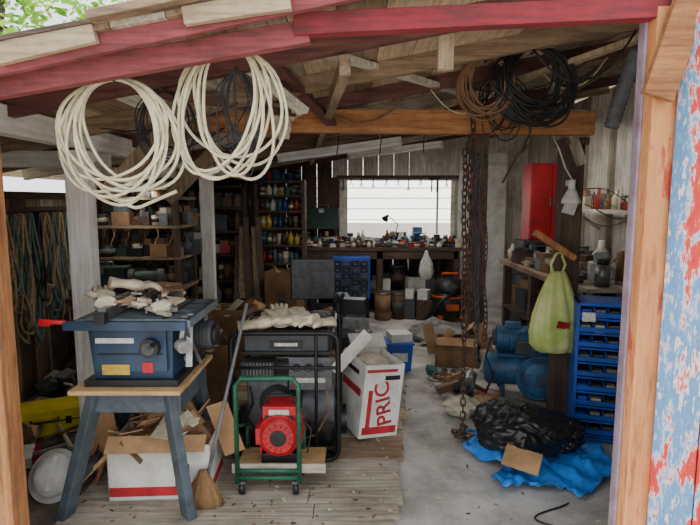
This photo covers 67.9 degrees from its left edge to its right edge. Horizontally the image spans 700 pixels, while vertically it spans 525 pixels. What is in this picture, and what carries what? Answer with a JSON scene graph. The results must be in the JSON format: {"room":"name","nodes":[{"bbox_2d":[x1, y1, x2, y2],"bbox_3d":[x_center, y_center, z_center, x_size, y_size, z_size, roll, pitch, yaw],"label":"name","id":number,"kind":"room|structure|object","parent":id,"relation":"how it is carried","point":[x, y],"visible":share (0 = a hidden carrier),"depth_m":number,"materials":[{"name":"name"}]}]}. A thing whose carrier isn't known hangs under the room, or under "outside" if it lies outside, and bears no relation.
{"room":"workshop shed","nodes":[
{"label":"workshop shed","id":0,"kind":"room"},
{"bbox_2d":[4,181,181,402],"bbox_3d":[-2.603,0.062,5.142,0.065,1.860,6.197,0,7,0],"label":"wall","id":1,"kind":"structure","parent":0,"point":[33,364],"depth_m":4.35,"materials":[{"name":"brown wood"}]},
{"bbox_2d":[6,206,72,348],"bbox_3d":[-2.503,0.162,4.048,0.174,1.180,1.400,0,7,0],"label":"ropes","id":2,"kind":"object","parent":1,"relation":"hanging from","point":[46,226],"visible":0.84,"depth_m":4.11,"materials":[{"name":"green fabric"}]},
{"bbox_2d":[0,0,638,184],"bbox_3d":[0.050,-1.275,4.915,5.331,1.045,5.655,0,7,0],"label":"roof","id":3,"kind":"structure","parent":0,"point":[343,76],"depth_m":2.86,"materials":[{"name":"wood"}]},
{"bbox_2d":[0,103,248,180],"bbox_3d":[-2.030,-0.881,4.830,1.090,0.215,5.800,0,7,0],"label":"beam","id":4,"kind":"structure","parent":3,"relation":"attached to","point":[38,128],"depth_m":3.22,"materials":[{"name":"white wood"}]},
{"bbox_2d":[134,86,196,165],"bbox_3d":[-0.805,-0.584,2.252,0.276,0.324,0.110,0,7,0],"label":"wire","id":5,"kind":"object","parent":3,"relation":"hanging from","point":[144,108],"visible":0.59,"depth_m":2.26,"materials":[{"name":"metal"}]},
{"bbox_2d":[208,67,260,176],"bbox_3d":[-0.489,-0.594,2.240,0.238,0.460,0.090,0,7,0],"label":"wire","id":6,"kind":"object","parent":3,"relation":"hanging from","point":[230,76],"visible":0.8,"depth_m":2.23,"materials":[{"name":"grey plastic"}]},
{"bbox_2d":[100,30,636,154],"bbox_3d":[0.169,-1.051,3.485,3.072,0.630,1.361,0,7,0],"label":"hanging cables","id":7,"kind":"object","parent":3,"relation":"hanging from","point":[635,31],"visible":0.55,"depth_m":3.43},
{"bbox_2d":[103,33,638,204],"bbox_3d":[0.095,-0.863,3.523,3.261,0.950,2.426,0,7,0],"label":"braces","id":8,"kind":"object","parent":3,"relation":"attached to","point":[445,43],"depth_m":2.99,"materials":[{"name":"wood"}]},
{"bbox_2d":[184,109,595,135],"bbox_3d":[0.200,-0.955,3.532,2.901,0.178,0.080,0,7,0],"label":"tie beam","id":9,"kind":"structure","parent":3,"relation":"attached to","point":[399,121],"depth_m":3.49,"materials":[{"name":"orange wood"}]},
{"bbox_2d":[271,103,301,140],"bbox_3d":[-0.421,-0.952,3.469,0.218,0.294,0.172,0,7,0],"label":"rag","id":10,"kind":"object","parent":9,"relation":"on","point":[276,117],"visible":0.34,"depth_m":3.44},
{"bbox_2d":[451,102,487,439],"bbox_3d":[0.824,0.050,3.494,0.205,2.265,0.452,3,7,24],"label":"chain hoist","id":11,"kind":"object","parent":9,"relation":"hanging from","point":[473,145],"visible":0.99,"depth_m":3.53,"materials":[{"name":"metal"}]},
{"bbox_2d":[552,135,580,215],"bbox_3d":[1.480,-0.610,3.555,0.210,0.576,0.135,0,7,0],"label":"work light","id":12,"kind":"object","parent":9,"relation":"hanging from","point":[571,198],"visible":0.98,"depth_m":3.55,"materials":[{"name":"white paint"}]},
{"bbox_2d":[479,75,528,140],"bbox_3d":[0.983,-0.997,3.356,0.321,0.426,0.101,0,7,0],"label":"wire","id":13,"kind":"object","parent":3,"relation":"hanging from","point":[488,85],"visible":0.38,"depth_m":3.32,"materials":[{"name":"metal"}]},
{"bbox_2d":[604,49,637,128],"bbox_3d":[1.569,-0.990,2.981,0.184,0.439,0.088,3,7,25],"label":"duct","id":14,"kind":"object","parent":3,"relation":"attached to","point":[626,79],"visible":0.94,"depth_m":2.96,"materials":[{"name":"grey plastic"}]},
{"bbox_2d":[0,0,638,180],"bbox_3d":[0.018,-1.329,4.857,5.944,1.088,6.340,0,7,0],"label":"ceiling","id":15,"kind":"structure","parent":0,"point":[463,37],"depth_m":2.68,"materials":[{"name":"beige wood"}]},
{"bbox_2d":[84,0,198,24],"bbox_3d":[-0.680,-0.844,1.712,0.365,0.098,0.060,0,7,0],"label":"board","id":16,"kind":"object","parent":15,"relation":"attached to","point":[131,8],"visible":1,"depth_m":1.69,"materials":[{"name":"brown wood"}]},
{"bbox_2d":[277,134,401,162],"bbox_3d":[-0.102,-1.099,5.005,1.197,0.276,0.100,0,7,-3],"label":"fluorescent light fixture","id":17,"kind":"object","parent":15,"relation":"hanging from","point":[395,141],"visible":0.97,"depth_m":4.97,"materials":[{"name":"white paint"}]},
{"bbox_2d":[346,138,442,159],"bbox_3d":[0.548,-1.372,6.281,1.197,0.276,0.100,-2,7,-14],"label":"fluorescent light fixture","id":18,"kind":"object","parent":15,"relation":"hanging from","point":[430,145],"visible":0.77,"depth_m":6.25,"materials":[{"name":"white paint"}]},
{"bbox_2d":[456,58,515,121],"bbox_3d":[0.832,-1.065,3.176,0.366,0.392,0.162,0,7,0],"label":"extension cord","id":19,"kind":"object","parent":15,"relation":"hanging from","point":[462,94],"visible":0.68,"depth_m":3.19,"materials":[{"name":"rubber"}]},
{"bbox_2d":[490,48,577,151],"bbox_3d":[1.124,-0.997,3.174,0.549,0.629,0.140,0,7,0],"label":"extension cord","id":20,"kind":"object","parent":15,"relation":"hanging from","point":[557,58],"visible":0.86,"depth_m":3.17,"materials":[{"name":"rubber"}]},
{"bbox_2d":[54,303,612,524],"bbox_3d":[0.000,1.005,5.145,5.400,0.065,6.220,0,7,0],"label":"floor","id":21,"kind":"structure","parent":0,"point":[462,489],"depth_m":2.87,"materials":[{"name":"concrete"}]},
{"bbox_2d":[58,150,100,469],"bbox_3d":[-1.530,0.302,3.037,0.144,1.880,0.162,0,7,0],"label":"support post","id":22,"kind":"object","parent":21,"relation":"on","point":[80,204],"visible":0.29,"depth_m":2.96,"materials":[{"name":"wood"}]},
{"bbox_2d":[82,427,118,484],"bbox_3d":[-1.394,1.077,2.850,0.287,0.341,0.177,-1,7,-8],"label":"board","id":23,"kind":"object","parent":21,"relation":"on","point":[95,448],"visible":0.4,"depth_m":2.87,"materials":[{"name":"brown wood"}]},
{"bbox_2d":[50,289,185,370],"bbox_3d":[-2.050,0.662,4.712,1.000,0.770,0.500,0,7,0],"label":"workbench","id":24,"kind":"object","parent":21,"relation":"on","point":[63,353],"visible":0.14,"depth_m":4.49,"materials":[{"name":"brown wood"}]},
{"bbox_2d":[99,261,131,292],"bbox_3d":[-2.250,0.127,4.766,0.430,0.278,0.215,-1,7,-6],"label":"toolbox","id":25,"kind":"object","parent":24,"relation":"on","point":[117,271],"visible":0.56,"depth_m":4.68,"materials":[{"name":"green metal"}]},
{"bbox_2d":[127,268,165,281],"bbox_3d":[-1.847,0.164,4.718,0.320,0.215,0.199,-1,7,-11],"label":"grinder","id":26,"kind":"object","parent":24,"relation":"on","point":[159,275],"visible":0.52,"depth_m":4.68,"materials":[{"name":"grey plastic"}]},
{"bbox_2d":[25,317,237,524],"bbox_3d":[-1.775,0.993,5.154,1.650,0.008,6.000,0,7,0],"label":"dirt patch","id":27,"kind":"object","parent":21,"relation":"on","point":[39,513],"visible":0.02,"depth_m":2.78,"materials":[{"name":"soil"}]},
{"bbox_2d":[28,448,71,503],"bbox_3d":[-1.586,1.145,2.800,0.211,0.256,0.234,5,8,34],"label":"hard hat","id":28,"kind":"object","parent":27,"relation":"on","point":[47,475],"visible":0.84,"depth_m":2.73,"materials":[{"name":"white paint"}]},
{"bbox_2d":[20,396,79,437],"bbox_3d":[-2.090,1.073,3.581,0.445,0.170,0.311,-3,8,-26],"label":"tool case","id":29,"kind":"object","parent":27,"relation":"on","point":[64,411],"visible":0.63,"depth_m":3.53,"materials":[{"name":"yellow plastic"}]},
{"bbox_2d":[22,423,78,468],"bbox_3d":[-2.083,1.128,3.228,0.757,0.169,0.494,0,7,0],"label":"pile","id":30,"kind":"object","parent":27,"relation":"on","point":[32,452],"visible":0.41,"depth_m":3.22,"materials":[{"name":"cardboard"}]},
{"bbox_2d":[34,359,76,400],"bbox_3d":[-2.056,0.944,4.228,0.953,0.298,0.597,0,7,0],"label":"pile","id":31,"kind":"object","parent":27,"relation":"on","point":[55,384],"visible":0.19,"depth_m":4.14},
{"bbox_2d":[55,355,212,522],"bbox_3d":[-1.115,0.919,2.765,0.706,0.732,0.653,0,7,0],"label":"stand","id":32,"kind":"object","parent":21,"relation":"on","point":[120,401],"visible":0.51,"depth_m":2.50,"materials":[{"name":"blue wood"}]},
{"bbox_2d":[38,290,219,386],"bbox_3d":[-1.055,0.355,2.638,0.709,0.409,0.614,0,7,0],"label":"saw","id":33,"kind":"object","parent":32,"relation":"on","point":[132,346],"visible":0.88,"depth_m":2.44,"materials":[{"name":"blue metal"}]},
{"bbox_2d":[95,280,185,316],"bbox_3d":[-1.047,0.175,2.660,0.471,0.117,0.506,0,7,0],"label":"pile","id":34,"kind":"object","parent":33,"relation":"on","point":[172,295],"visible":0.88,"depth_m":2.56,"materials":[{"name":"beige fabric"}]},
{"bbox_2d":[84,276,162,307],"bbox_3d":[-1.130,0.127,2.599,0.343,0.136,0.260,-6,9,-42],"label":"gloves","id":35,"kind":"object","parent":34,"relation":"on","point":[105,296],"visible":1,"depth_m":2.52,"materials":[{"name":"fabric"}]},
{"bbox_2d":[96,191,198,298],"bbox_3d":[-2.070,0.129,5.252,0.920,1.700,0.560,0,7,0],"label":"storage shelf","id":36,"kind":"object","parent":21,"relation":"on","point":[176,226],"visible":0.29,"depth_m":4.96,"materials":[{"name":"brown wood"}]},
{"bbox_2d":[97,187,202,298],"bbox_3d":[-1.993,-0.058,5.224,0.947,1.449,0.582,0,7,0],"label":"boxes","id":37,"kind":"object","parent":36,"relation":"on","point":[127,243],"visible":0.52,"depth_m":5.06,"materials":[{"name":"cardboard"}]},
{"bbox_2d":[96,398,244,500],"bbox_3d":[-0.999,0.996,2.884,0.827,0.483,0.460,0,7,-3],"label":"cardboard box","id":38,"kind":"object","parent":21,"relation":"on","point":[139,460],"visible":0.71,"depth_m":2.73,"materials":[{"name":"cardboard"}]},
{"bbox_2d":[160,185,252,282],"bbox_3d":[-1.875,-0.122,6.934,1.100,1.800,0.400,0,7,0],"label":"shelf","id":39,"kind":"object","parent":21,"relation":"on","point":[246,189],"visible":0.18,"depth_m":6.72,"materials":[{"name":"brown wood"}]},
{"bbox_2d":[197,258,202,298],"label":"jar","id":40,"kind":"object","parent":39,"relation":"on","point":[199,267],"depth_m":6.85,"materials":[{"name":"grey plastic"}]},
{"bbox_2d":[216,259,234,303],"label":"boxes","id":41,"kind":"object","parent":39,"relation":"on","point":[225,269],"depth_m":6.84,"materials":[{"name":"cardboard"}]},
{"bbox_2d":[214,193,242,252],"label":"boxes","id":42,"kind":"object","parent":39,"relation":"on","point":[226,244],"depth_m":6.74,"materials":[{"name":"grey plastic"}]},
{"bbox_2d":[198,174,216,319],"bbox_3d":[-1.530,-0.008,5.639,0.150,1.880,0.169,0,7,0],"label":"support post","id":43,"kind":"object","parent":21,"relation":"on","point":[206,187],"visible":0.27,"depth_m":5.57,"materials":[{"name":"wood"}]},
{"bbox_2d":[198,329,234,406],"bbox_3d":[-1.105,0.795,3.949,0.391,0.626,0.335,-4,8,-28],"label":"cardboard box","id":44,"kind":"object","parent":21,"relation":"on","point":[217,371],"visible":0.23,"depth_m":3.87,"materials":[{"name":"cardboard"}]},
{"bbox_2d":[191,303,247,509],"bbox_3d":[-0.661,0.750,2.775,0.184,0.994,0.479,5,9,38],"label":"broom","id":45,"kind":"object","parent":21,"relation":"on","point":[206,494],"visible":0.91,"depth_m":2.68,"materials":[{"name":"wicker"}]},
{"bbox_2d":[208,299,258,378],"bbox_3d":[-1.068,0.658,4.696,0.391,0.722,0.335,1,7,9],"label":"cardboard box","id":46,"kind":"object","parent":21,"relation":"on","point":[227,315],"visible":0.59,"depth_m":4.56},
{"bbox_2d":[234,217,264,308],"bbox_3d":[-1.222,0.150,6.392,0.399,1.398,0.602,-1,7,-7],"label":"leaning boards","id":47,"kind":"object","parent":21,"relation":"on","point":[249,266],"visible":0.64,"depth_m":6.48,"materials":[{"name":"brown wood"}]},
{"bbox_2d":[232,376,325,494],"bbox_3d":[-0.380,0.904,2.887,0.500,0.665,0.307,0,7,0],"label":"cart","id":48,"kind":"object","parent":21,"relation":"on","point":[313,461],"visible":0.93,"depth_m":2.77,"materials":[{"name":"green metal"}]},
{"bbox_2d":[255,394,311,462],"bbox_3d":[-0.360,0.911,2.891,0.300,0.377,0.235,0,7,0],"label":"motor","id":49,"kind":"object","parent":48,"relation":"on","point":[275,431],"visible":0.94,"depth_m":2.81,"materials":[{"name":"red metal"}]},
{"bbox_2d":[254,180,307,309],"bbox_3d":[-0.900,-0.146,6.881,0.640,1.860,0.320,0,7,0],"label":"shelf","id":50,"kind":"object","parent":21,"relation":"on","point":[257,183],"visible":0.52,"depth_m":6.69,"materials":[{"name":"brown wood"}]},
{"bbox_2d":[259,170,301,271],"bbox_3d":[-0.852,-0.261,6.836,0.631,1.875,0.348,0,7,0],"label":"paint","id":51,"kind":"object","parent":50,"relation":"in","point":[275,256],"visible":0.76,"depth_m":6.73,"materials":[{"name":"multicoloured metal"}]},
{"bbox_2d":[264,266,304,308],"bbox_3d":[-0.803,0.437,6.400,0.406,0.816,0.345,1,7,11],"label":"cardboard box","id":52,"kind":"object","parent":21,"relation":"on","point":[276,280],"visible":0.52,"depth_m":6.22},
{"bbox_2d":[228,311,346,461],"bbox_3d":[-0.385,0.773,3.350,0.730,0.818,0.562,0,7,0],"label":"portable generator","id":53,"kind":"object","parent":21,"relation":"on","point":[309,361],"visible":0.73,"depth_m":3.14,"materials":[{"name":"black paint"}]},
{"bbox_2d":[237,303,336,330],"bbox_3d":[-0.382,0.340,3.215,0.602,0.124,0.386,0,7,0],"label":"gloves","id":54,"kind":"object","parent":53,"relation":"on","point":[278,316],"visible":0.99,"depth_m":3.10,"materials":[{"name":"fabric"}]},
{"bbox_2d":[260,306,331,317],"bbox_3d":[-0.346,0.347,3.360,0.468,0.119,0.229,0,7,0],"label":"rag","id":55,"kind":"object","parent":53,"relation":"on","point":[292,310],"visible":0.23,"depth_m":3.32,"materials":[{"name":"grey fabric"}]},
{"bbox_2d":[279,259,349,363],"bbox_3d":[-0.320,0.507,4.693,0.630,1.030,0.574,-1,7,-7],"label":"office chair","id":56,"kind":"object","parent":21,"relation":"on","point":[313,280],"visible":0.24,"depth_m":4.84,"materials":[{"name":"fabric"}]},
{"bbox_2d":[301,345,347,407],"bbox_3d":[-0.100,0.850,4.130,0.620,0.495,0.400,0,7,0],"label":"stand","id":57,"kind":"object","parent":21,"relation":"on","point":[333,346],"visible":0.04,"depth_m":3.90,"materials":[{"name":"black metal"}]},
{"bbox_2d":[330,292,371,345],"bbox_3d":[-0.103,0.412,4.044,0.500,0.394,0.398,1,7,11],"label":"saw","id":58,"kind":"object","parent":57,"relation":"on","point":[342,305],"visible":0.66,"depth_m":4.06,"materials":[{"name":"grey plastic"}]},
{"bbox_2d":[81,358,605,524],"bbox_3d":[0.050,1.141,3.791,2.929,0.027,3.139,0,7,0],"label":"debris","id":59,"kind":"object","parent":21,"relation":"on","point":[303,474],"visible":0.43,"depth_m":2.74,"materials":[{"name":"brown wood"}]},
{"bbox_2d":[333,256,369,317],"bbox_3d":[0.020,0.339,7.125,0.500,0.840,0.291,0,7,0],"label":"base cabinet","id":60,"kind":"object","parent":21,"relation":"on","point":[352,273],"visible":0.84,"depth_m":6.98,"materials":[{"name":"blue plastic"}]},
{"bbox_2d":[332,329,404,438],"bbox_3d":[0.088,0.796,3.581,0.524,0.718,0.447,-3,7,-24],"label":"carton","id":61,"kind":"object","parent":21,"relation":"on","point":[372,377],"visible":0.99,"depth_m":3.45,"materials":[{"name":"cardboard"}]},
{"bbox_2d":[298,246,461,304],"bbox_3d":[0.420,0.215,7.700,2.300,0.940,0.760,0,7,0],"label":"workbench","id":62,"kind":"object","parent":21,"relation":"on","point":[450,254],"visible":0.32,"depth_m":7.30,"materials":[{"name":"brown wood"}]},
{"bbox_2d":[307,237,454,246],"bbox_3d":[0.457,-0.299,7.459,2.152,0.132,0.356,0,7,0],"label":"tools","id":63,"kind":"object","parent":62,"relation":"on","point":[321,239],"visible":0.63,"depth_m":7.41,"materials":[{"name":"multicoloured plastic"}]},
{"bbox_2d":[307,229,460,247],"bbox_3d":[0.446,-0.364,7.600,2.264,0.233,0.685,0,7,0],"label":"supplies","id":64,"kind":"object","parent":62,"relation":"on","point":[385,241],"visible":0.78,"depth_m":7.46,"materials":[{"name":"metal"}]},
{"bbox_2d":[418,250,433,280],"bbox_3d":[1.055,0.041,7.175,0.216,0.420,0.132,0,7,0],"label":"plastic bag","id":65,"kind":"object","parent":62,"relation":"hanging from","point":[426,270],"visible":1,"depth_m":7.14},
{"bbox_2d":[384,329,414,371],"bbox_3d":[0.460,0.823,4.882,0.270,0.350,0.270,0,7,0],"label":"plastic bin","id":66,"kind":"object","parent":21,"relation":"on","point":[400,343],"visible":0.82,"depth_m":4.77,"materials":[{"name":"blue plastic"}]},
{"bbox_2d":[370,264,449,320],"bbox_3d":[0.456,0.383,7.330,2.093,0.703,0.854,0,7,0],"label":"storage boxes","id":67,"kind":"object","parent":21,"relation":"on","point":[405,305],"visible":0.56,"depth_m":7.03,"materials":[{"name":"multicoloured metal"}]},
{"bbox_2d":[408,317,464,343],"bbox_3d":[1.051,0.756,6.176,0.825,0.175,0.954,0,7,0],"label":"tarp","id":68,"kind":"object","parent":21,"relation":"on","point":[440,326],"visible":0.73,"depth_m":6.06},
{"bbox_2d":[426,272,466,321],"bbox_3d":[1.288,0.462,6.881,0.564,0.654,0.625,0,7,0],"label":"shop vacuum","id":69,"kind":"object","parent":21,"relation":"on","point":[446,291],"visible":0.76,"depth_m":6.76,"materials":[{"name":"black plastic"}]},
{"bbox_2d":[425,364,484,395],"bbox_3d":[0.887,0.992,4.470,0.481,0.170,0.594,1,7,9],"label":"assorted junk","id":70,"kind":"object","parent":21,"relation":"on","point":[451,381],"visible":0.76,"depth_m":4.36,"materials":[{"name":"cardboard"}]},
{"bbox_2d":[422,322,492,368],"bbox_3d":[1.063,0.786,5.127,0.700,0.424,0.451,1,7,11],"label":"cardboard box","id":71,"kind":"object","parent":21,"relation":"on","point":[446,347],"visible":0.76,"depth_m":5.01,"materials":[{"name":"cardboard"}]},
{"bbox_2d":[441,394,490,418],"bbox_3d":[0.901,1.071,3.904,0.434,0.138,0.298,0,7,0],"label":"rag","id":72,"kind":"object","parent":21,"relation":"on","point":[451,405],"visible":0.6,"depth_m":3.84,"materials":[{"name":"fabric"}]},
{"bbox_2d":[462,370,476,396],"bbox_3d":[0.893,0.945,3.900,0.090,0.228,0.258,3,7,20],"label":"drill","id":73,"kind":"object","parent":72,"relation":"on","point":[471,375],"visible":0.85,"depth_m":3.87,"materials":[{"name":"grey metal"}]},
{"bbox_2d":[466,135,488,335],"bbox_3d":[1.300,-0.240,5.309,0.172,2.420,0.195,0,7,0],"label":"support post","id":74,"kind":"object","parent":21,"relation":"on","point":[471,315],"visible":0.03,"depth_m":5.25,"materials":[{"name":"brown wood"}]},
{"bbox_2d":[458,153,507,305],"bbox_3d":[1.980,-0.481,7.833,0.700,2.300,0.060,0,7,0],"label":"panel","id":75,"kind":"object","parent":21,"relation":"on","point":[497,162],"visible":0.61,"depth_m":7.82,"materials":[{"name":"white paint"}]},
{"bbox_2d":[478,340,494,372],"bbox_3d":[1.516,0.875,4.979,0.706,0.282,0.708,0,7,0],"label":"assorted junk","id":76,"kind":"object","parent":21,"relation":"on","point":[481,352],"visible":0.15,"depth_m":5.00,"materials":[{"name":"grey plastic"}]},
{"bbox_2d":[483,321,547,400],"bbox_3d":[1.427,0.746,4.225,0.659,0.695,0.405,1,7,11],"label":"air compressor","id":77,"kind":"object","parent":21,"relation":"on","point":[514,361],"visible":0.72,"depth_m":4.20,"materials":[{"name":"blue metal"}]},
{"bbox_2d":[510,239,553,323],"bbox_3d":[2.400,0.264,6.614,0.550,1.100,0.428,0,7,0],"label":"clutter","id":78,"kind":"object","parent":21,"relation":"on","point":[540,246],"visible":0.02,"depth_m":6.48,"materials":[{"name":"wood"}]},
{"bbox_2d":[463,428,611,496],"bbox_3d":[1.171,1.155,3.202,0.900,0.109,0.900,0,7,0],"label":"tarp","id":79,"kind":"object","parent":21,"relation":"on","point":[582,470],"visible":0.45,"depth_m":3.00,"materials":[{"name":"plastic"}]},
{"bbox_2d":[501,444,542,475],"bbox_3d":[0.970,1.111,2.932,0.206,0.092,0.126,4,8,28],"label":"scrap","id":80,"kind":"object","parent":79,"relation":"on","point":[527,461],"visible":1,"depth_m":2.93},
{"bbox_2d":[471,398,585,457],"bbox_3d":[1.102,0.993,3.184,0.679,0.315,0.466,1,7,5],"label":"garbage bag","id":81,"kind":"object","parent":79,"relation":"on","point":[521,424],"visible":0.98,"depth_m":3.07,"materials":[{"name":"plastic"}]},
{"bbox_2d":[499,259,622,348],"bbox_3d":[2.180,0.523,5.199,0.860,0.920,1.900,0,7,0],"label":"workbench","id":82,"kind":"object","parent":21,"relation":"on","point":[534,276],"visible":0.25,"depth_m":5.36,"materials":[{"name":"brown wood"}]},
{"bbox_2d":[508,240,624,325],"bbox_3d":[2.102,0.370,5.159,0.666,1.243,1.785,0,7,0],"label":"clutter","id":83,"kind":"object","parent":82,"relation":"on","point":[540,261],"visible":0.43,"depth_m":5.01,"materials":[{"name":"grey plastic"}]},
{"bbox_2d":[546,137,589,414],"bbox_3d":[1.580,0.128,3.822,0.172,2.040,0.195,0,7,0],"label":"support post","id":84,"kind":"object","parent":21,"relation":"on","point":[567,228],"visible":0.6,"depth_m":3.74,"materials":[{"name":"brown wood"}]},
{"bbox_2d":[583,188,626,226],"bbox_3d":[2.120,-0.449,4.247,0.008,0.310,1.364,6,9,40],"label":"wiring","id":85,"kind":"object","parent":84,"relation":"attached to","point":[586,188],"visible":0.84,"depth_m":4.11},
{"bbox_2d":[567,295,621,443],"bbox_3d":[1.708,0.713,3.523,0.380,0.930,0.313,2,7,17],"label":"drawer organizer","id":86,"kind":"object","parent":21,"relation":"on","point":[593,359],"visible":0.66,"depth_m":3.44,"materials":[{"name":"blue plastic"}]},
{"bbox_2d":[528,250,579,353],"bbox_3d":[1.438,0.283,3.630,0.312,0.718,0.263,5,8,37],"label":"plastic shopping bag","id":87,"kind":"object","parent":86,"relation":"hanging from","point":[550,330],"visible":0.91,"depth_m":3.58,"materials":[{"name":"plastic"}]},
{"bbox_2d":[578,285,622,296],"bbox_3d":[2.000,0.652,4.157,0.340,0.920,0.180,0,7,0],"label":"shelf","id":88,"kind":"object","parent":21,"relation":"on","point":[585,289],"visible":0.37,"depth_m":4.05,"materials":[{"name":"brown wood"}]},
{"bbox_2d":[594,259,614,286],"bbox_3d":[2.012,0.080,4.126,0.139,0.215,0.111,-4,8,-32],"label":"jar","id":89,"kind":"object","parent":88,"relation":"on","point":[602,268],"visible":1,"depth_m":4.08,"materials":[{"name":"glass"}]},
{"bbox_2d":[182,135,527,302],"bbox_3d":[0.083,-0.753,8.002,5.401,2.800,0.060,0,7,0],"label":"wall","id":90,"kind":"structure","parent":0,"point":[321,179],"depth_m":7.94,"materials":[{"name":"brown wood"}]},
{"bbox_2d":[297,227,336,235],"bbox_3d":[-0.500,-0.433,7.804,0.600,0.212,0.420,0,7,0],"label":"wall shelf","id":91,"kind":"object","parent":90,"relation":"attached to","point":[334,228],"visible":0.38,"depth_m":7.58,"materials":[{"name":"brown wood"}]},
{"bbox_2d":[307,204,338,226],"bbox_3d":[-0.420,-0.698,7.719,0.516,0.332,0.257,0,7,0],"label":"toolbox","id":92,"kind":"object","parent":91,"relation":"on","point":[316,217],"visible":0.85,"depth_m":7.61,"materials":[{"name":"green metal"}]},
{"bbox_2d":[339,179,455,239],"bbox_3d":[0.720,-0.813,7.960,1.780,0.990,0.100,0,7,0],"label":"window","id":93,"kind":"structure","parent":90,"relation":"in","point":[433,211],"depth_m":7.99,"materials":[{"name":"white glass"}]},
{"bbox_2d":[337,175,458,191],"bbox_3d":[0.750,-1.188,7.831,1.900,0.245,0.058,0,7,0],"label":"tools","id":94,"kind":"object","parent":93,"relation":"hanging from","point":[343,177],"visible":0.99,"depth_m":7.82,"materials":[{"name":"grey metal"}]},
{"bbox_2d":[532,230,576,260],"bbox_3d":[1.420,-0.118,3.611,0.302,0.214,0.060,0,7,0],"label":"wood block","id":95,"kind":"object","parent":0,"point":[536,233],"visible":1,"depth_m":3.58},
{"bbox_2d":[528,82,635,296],"bbox_3d":[2.692,-0.377,5.192,0.085,2.800,6.394,0,7,0],"label":"wall","id":96,"kind":"structure","parent":0,"point":[608,153],"depth_m":5.53,"materials":[{"name":"grey wood"}]},
{"bbox_2d":[521,163,556,239],"bbox_3d":[2.460,-0.753,6.488,0.520,0.940,0.338,0,7,0],"label":"upper cabinet","id":97,"kind":"object","parent":96,"relation":"attached to","point":[539,179],"visible":0.77,"depth_m":6.35,"materials":[{"name":"red metal"}]},
{"bbox_2d":[582,209,627,229],"bbox_3d":[2.480,-0.395,4.988,0.340,0.227,1.400,0,7,0],"label":"wall shelf","id":98,"kind":"object","parent":96,"relation":"attached to","point":[609,211],"visible":0.4,"depth_m":4.93,"materials":[{"name":"white wood"}]},
{"bbox_2d":[646,94,677,524],"bbox_3d":[2.000,0.157,2.063,1.596,2.400,0.030,0,7,0],"label":"wall","id":99,"kind":"structure","parent":0,"point":[677,94],"depth_m":2.05,"materials":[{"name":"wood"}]},
{"bbox_2d":[0,24,98,65],"bbox_3d":[-1.030,-0.741,1.760,0.354,0.142,0.030,0,7,0],"label":"board","id":100,"kind":"object","parent":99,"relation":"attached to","point":[25,48],"visible":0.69,"depth_m":1.75,"materials":[{"name":"beige wood"}]},
{"bbox_2d":[0,0,360,76],"bbox_3d":[-0.450,-0.842,1.783,3.715,0.827,0.030,0,7,0],"label":"trim","id":101,"kind":"structure","parent":99,"relation":"attached to","point":[114,41],"depth_m":1.78,"materials":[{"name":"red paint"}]},
{"bbox_2d":[181,0,291,26],"bbox_3d":[-0.380,-0.858,1.746,0.369,0.118,0.030,0,7,0],"label":"board","id":102,"kind":"object","parent":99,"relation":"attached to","point":[214,11],"visible":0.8,"depth_m":1.73,"materials":[{"name":"beige wood"}]},
{"bbox_2d":[293,0,671,38],"bbox_3d":[0.575,-0.884,1.863,1.553,0.145,0.060,0,7,0],"label":"roof beam","id":103,"kind":"structure","parent":99,"relation":"attached to","point":[547,13],"depth_m":1.83,"materials":[{"name":"red paint"}]},
{"bbox_2d":[608,6,677,524],"bbox_3d":[1.125,0.223,2.013,0.101,2.280,0.105,0,7,0],"label":"door frame post","id":104,"kind":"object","parent":99,"relation":"attached to","point":[654,119],"depth_m":1.97,"materials":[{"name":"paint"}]},
{"bbox_2d":[641,0,699,101],"bbox_3d":[1.150,-0.824,1.800,0.244,0.519,0.030,0,7,0],"label":"board","id":105,"kind":"object","parent":99,"relation":"attached to","point":[675,43],"visible":1,"depth_m":1.80,"materials":[{"name":"orange wood"}]},
{"bbox_2d":[647,9,699,524],"bbox_3d":[1.432,0.252,1.684,0.061,2.200,0.746,-6,9,-42],"label":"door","id":106,"kind":"structure","parent":99,"relation":"in","point":[674,487],"depth_m":1.89,"materials":[{"name":"paint"}]},
{"bbox_3d":[-2.160,0.341,2.035,1.396,2.000,0.030,0,7,0],"label":"wall","id":107,"kind":"structure","parent":0,"visible":0},
{"bbox_2d":[0,148,29,524],"bbox_3d":[-1.395,0.364,2.012,0.150,2.000,0.130,0,7,0],"label":"trim","id":108,"kind":"structure","parent":107,"relation":"attached to","point":[14,508],"depth_m":2.04,"materials":[{"name":"orange wood"}]},
{"bbox_2d":[55,78,186,208],"bbox_3d":[-0.917,-0.467,2.039,0.515,0.518,0.161,0,7,0],"label":"coiled rope","id":109,"kind":"object","parent":107,"relation":"hanging from","point":[75,110],"visible":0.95,"depth_m":2.08,"materials":[{"name":"fabric"}]},
{"bbox_2d":[0,21,310,100],"bbox_3d":[-0.975,-0.695,1.901,1.662,0.358,0.050,0,7,0],"label":"roof beam","id":110,"kind":"structure","parent":107,"relation":"attached to","point":[277,37],"depth_m":1.87,"materials":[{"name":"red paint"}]},
{"bbox_2d":[171,55,287,180],"bbox_3d":[-0.482,-0.592,2.024,0.470,0.538,0.161,0,7,0],"label":"coiled rope","id":111,"kind":"object","parent":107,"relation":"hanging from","point":[181,100],"visible":0.84,"depth_m":2.07,"materials":[{"name":"fabric"}]},
{"label":"outside","id":112,"kind":"structure","parent":0,"visible":0},
{"bbox_3d":[0.000,1.061,5.162,28.000,0.040,22.000,0,7,0],"label":"ground","id":113,"kind":"structure","parent":112,"visible":0},
{"bbox_2d":[0,0,127,34],"bbox_3d":[-3.604,-1.588,5.758,4.620,5.076,3.505,0,7,0],"label":"tree","id":114,"kind":"object","parent":113,"relation":"on","point":[34,19],"visible":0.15,"depth_m":5.49,"materials":[{"name":"green plant"}]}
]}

